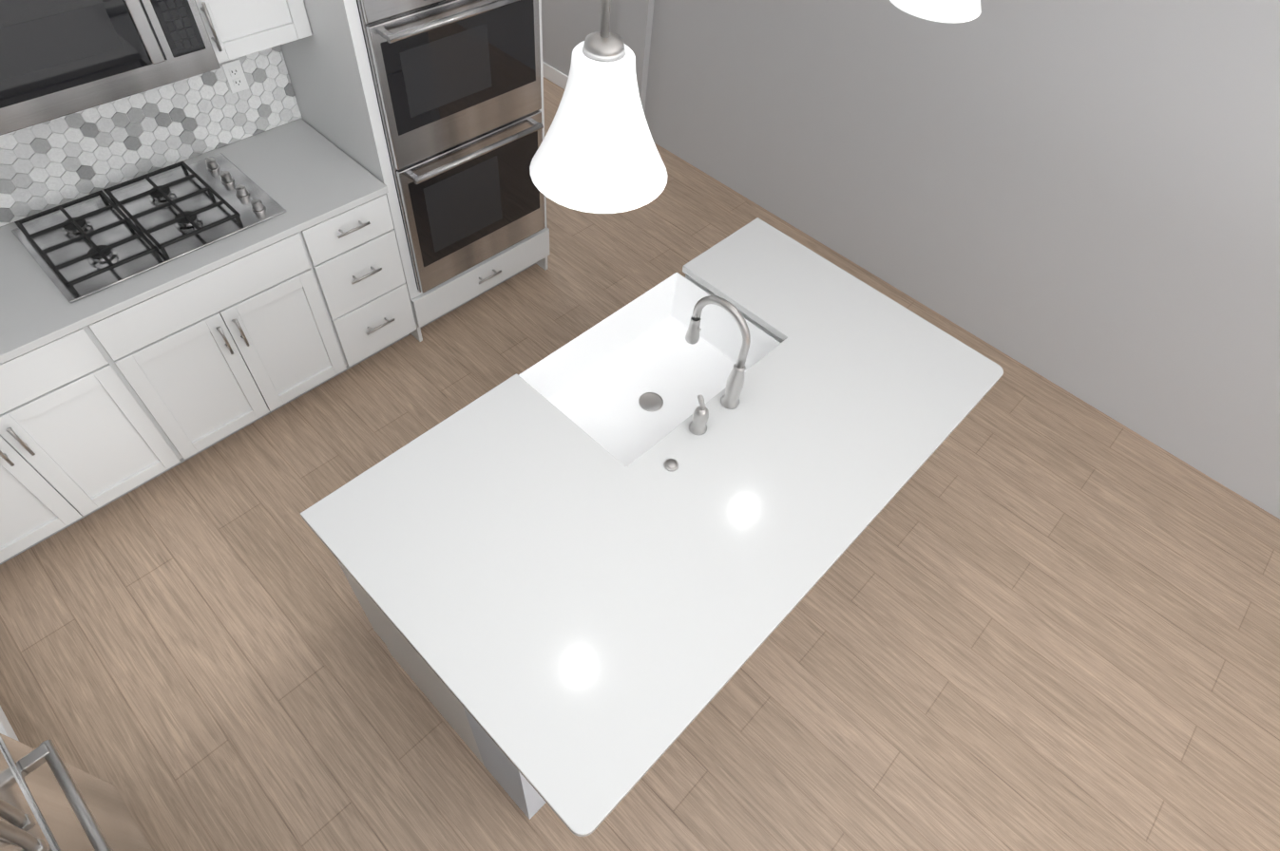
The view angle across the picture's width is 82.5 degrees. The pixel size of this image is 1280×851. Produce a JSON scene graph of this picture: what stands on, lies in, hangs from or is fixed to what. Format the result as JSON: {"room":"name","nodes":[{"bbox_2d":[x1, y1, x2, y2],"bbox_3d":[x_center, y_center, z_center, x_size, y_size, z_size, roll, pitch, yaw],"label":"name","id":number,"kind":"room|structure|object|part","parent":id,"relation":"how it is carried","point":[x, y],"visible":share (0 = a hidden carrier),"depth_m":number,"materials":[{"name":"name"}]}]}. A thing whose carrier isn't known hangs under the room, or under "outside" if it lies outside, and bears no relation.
{"room":"kitchen","nodes":[
{"label":"kitchen","id":0,"kind":"room"},
{"bbox_2d":[529,0,667,213],"bbox_3d":[-0.032,-0.649,0.837,0.218,0.814,0.218,39,58,22],"label":"pendant light","id":1,"kind":"object","parent":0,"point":[597,152],"visible":1,"depth_m":1.06,"materials":[{"name":"white glass"}]},
{"bbox_2d":[617,0,654,112],"bbox_3d":[0.016,-2.798,3.985,0.235,2.531,0.050,39,58,22],"label":"wall","id":2,"kind":"structure","parent":0,"point":[635,25],"depth_m":4.45,"materials":[{"name":"grey paint"}]},
{"bbox_2d":[0,76,1279,850],"bbox_3d":[0.917,0.683,3.027,14.180,0.060,6.620,39,58,22],"label":"floor","id":3,"kind":"structure","parent":0,"point":[1032,610],"depth_m":2.77,"materials":[{"name":"brown wood"}]},
{"bbox_2d":[0,706,19,742],"bbox_3d":[-2.508,0.668,2.090,1.620,0.882,0.686,39,58,22],"label":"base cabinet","id":4,"kind":"object","parent":3,"relation":"on","point":[6,729],"visible":0.1,"depth_m":2.30,"materials":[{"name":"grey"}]},
{"bbox_2d":[0,733,152,850],"bbox_3d":[-1.498,1.069,1.307,0.865,1.792,0.838,39,58,22],"label":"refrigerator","id":5,"kind":"object","parent":3,"relation":"on","point":[50,800],"visible":1,"depth_m":1.77,"materials":[{"name":"silver metal"}]},
{"bbox_2d":[0,315,201,565],"bbox_3d":[-2.342,-0.026,2.644,0.629,0.882,0.928,39,58,22],"label":"base cabinet","id":6,"kind":"object","parent":3,"relation":"on","point":[98,415],"depth_m":2.59,"materials":[{"name":"grey wood"}]},
{"bbox_2d":[112,229,353,451],"bbox_3d":[-1.825,-0.426,3.007,0.629,0.882,0.827,39,58,22],"label":"base cabinet","id":7,"kind":"object","parent":3,"relation":"on","point":[233,344],"depth_m":2.84,"materials":[{"name":"grey wood"}]},
{"bbox_2d":[0,118,388,364],"bbox_3d":[-2.139,-0.415,2.386,0.661,0.030,2.642,39,58,22],"label":"countertop","id":8,"kind":"structure","parent":7,"relation":"on","point":[303,174],"depth_m":2.62,"materials":[{"name":"gray quartz"}]},
{"bbox_2d":[11,152,286,304],"bbox_3d":[-1.767,-0.757,2.637,0.490,0.050,0.762,39,58,22],"label":"gas cooktop","id":9,"kind":"object","parent":8,"relation":"in","point":[85,250],"visible":1,"depth_m":2.61,"materials":[{"name":"silver metal"}]},
{"bbox_2d":[304,193,416,365],"bbox_3d":[-1.428,-0.733,3.285,0.629,0.882,0.445,39,58,22],"label":"base cabinet","id":10,"kind":"object","parent":3,"relation":"on","point":[355,250],"depth_m":3.10,"materials":[{"name":"grey wood"}]},
{"bbox_2d":[280,0,549,342],"bbox_3d":[-0.902,-1.546,2.980,0.666,2.440,0.845,39,58,22],"label":"tall cabinet","id":11,"kind":"object","parent":3,"relation":"on","point":[327,63],"visible":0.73,"depth_m":2.90,"materials":[{"name":"grey wood"}]},
{"bbox_2d":[356,0,544,293],"bbox_3d":[-0.890,-1.377,3.159,0.650,1.338,0.761,39,58,22],"label":"double oven","id":12,"kind":"object","parent":11,"relation":"in","point":[457,86],"visible":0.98,"depth_m":2.98,"materials":[{"name":"silver metal"}]},
{"bbox_2d":[335,274,783,820],"bbox_3d":[0.038,0.228,2.691,0.898,0.882,1.985,39,58,22],"label":"kitchen island","id":13,"kind":"object","parent":3,"relation":"on","point":[525,797],"visible":0.02,"depth_m":2.24,"materials":[{"name":"grey paint"}]},
{"bbox_2d":[300,217,1003,837],"bbox_3d":[0.177,0.028,2.274,1.119,0.041,2.033,39,58,22],"label":"island countertop","id":14,"kind":"structure","parent":13,"relation":"on","point":[582,620],"depth_m":2.04,"materials":[{"name":"white stone"}]},
{"bbox_2d":[518,272,780,467],"bbox_3d":[0.039,-0.150,2.586,0.517,0.230,0.804,39,58,22],"label":"farmhouse sink","id":15,"kind":"object","parent":14,"relation":"in","point":[627,385],"visible":0.6,"depth_m":2.70,"materials":[{"name":"white ceramic"}]},
{"bbox_3d":[0.094,0.116,2.178,0.044,0.010,0.044,39,58,22],"label":"air switch button","id":16,"kind":"part","parent":14,"relation":"part of","materials":[{"name":"silver metal"}]},
{"bbox_2d":[688,394,708,435],"bbox_3d":[0.187,-0.044,2.208,0.056,0.172,0.058,39,58,22],"label":"soap dispenser","id":17,"kind":"object","parent":14,"relation":"on","point":[697,426],"visible":1,"depth_m":2.21,"materials":[{"name":"silver metal"}]},
{"bbox_2d":[685,295,750,409],"bbox_3d":[0.239,-0.241,2.242,0.242,0.368,0.060,39,58,22],"label":"gooseneck faucet","id":18,"kind":"object","parent":14,"relation":"on","point":[735,384],"visible":1,"depth_m":2.21,"materials":[{"name":"silver metal"}]},
{"bbox_2d":[541,0,1279,519],"bbox_3d":[3.363,-0.326,2.117,11.158,3.000,0.120,39,58,22],"label":"wall","id":19,"kind":"structure","parent":0,"point":[1079,200],"depth_m":3.40,"materials":[{"name":"grey paint"}]},
{"bbox_2d":[542,61,568,89],"bbox_3d":[-0.448,-2.376,5.149,0.818,0.105,0.014,39,58,22],"label":"baseboard","id":20,"kind":"structure","parent":19,"relation":"attached to","point":[554,76],"depth_m":5.21,"materials":[{"name":"white wood"}]},
{"bbox_3d":[-2.125,-1.225,2.352,0.235,2.840,3.500,39,58,22],"label":"wall","id":21,"kind":"structure","parent":0,"visible":0},
{"bbox_2d":[0,45,302,227],"bbox_3d":[-2.345,-0.750,2.313,0.032,0.458,2.647,39,58,22],"label":"tile backsplash","id":22,"kind":"structure","parent":21,"relation":"attached to","point":[51,163],"depth_m":2.68,"materials":[{"name":"grey tile"}]},
{"bbox_2d":[221,59,248,94],"bbox_3d":[-1.575,-1.359,2.842,0.008,0.115,0.070,39,58,22],"label":"electrical outlet","id":23,"kind":"object","parent":22,"relation":"attached to","point":[235,76],"visible":1,"depth_m":2.84,"materials":[{"name":"white plastic"}]},
{"bbox_2d":[195,0,312,63],"bbox_3d":[-1.379,-1.727,2.199,0.362,1.065,0.373,39,58,22],"label":"upper cabinet","id":24,"kind":"object","parent":21,"relation":"attached to","point":[237,28],"visible":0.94,"depth_m":2.50,"materials":[{"name":"grey wood"}]},
{"bbox_3d":[-1.758,-1.558,1.742,0.362,0.612,0.773,39,58,22],"label":"upper cabinet","id":25,"kind":"object","parent":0,"visible":0},
{"bbox_2d":[0,0,220,135],"bbox_3d":[-1.776,-1.224,2.146,0.419,0.432,0.763,39,58,22],"label":"over-the-range microwave","id":26,"kind":"object","parent":25,"relation":"attached to","point":[60,58],"visible":1,"depth_m":2.14,"materials":[{"name":"silver metal"}]},
{"bbox_3d":[1.672,-0.714,0.481,2.900,0.100,1.650,39,58,22],"label":"sky","id":27,"kind":"structure","parent":0,"visible":0},
{"bbox_2d":[889,0,981,23],"bbox_3d":[0.705,-1.220,1.353,0.218,0.814,0.218,39,58,22],"label":"pendant light","id":28,"kind":"object","parent":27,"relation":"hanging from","point":[951,11],"visible":1,"depth_m":1.60,"materials":[{"name":"white glass"}]}
]}

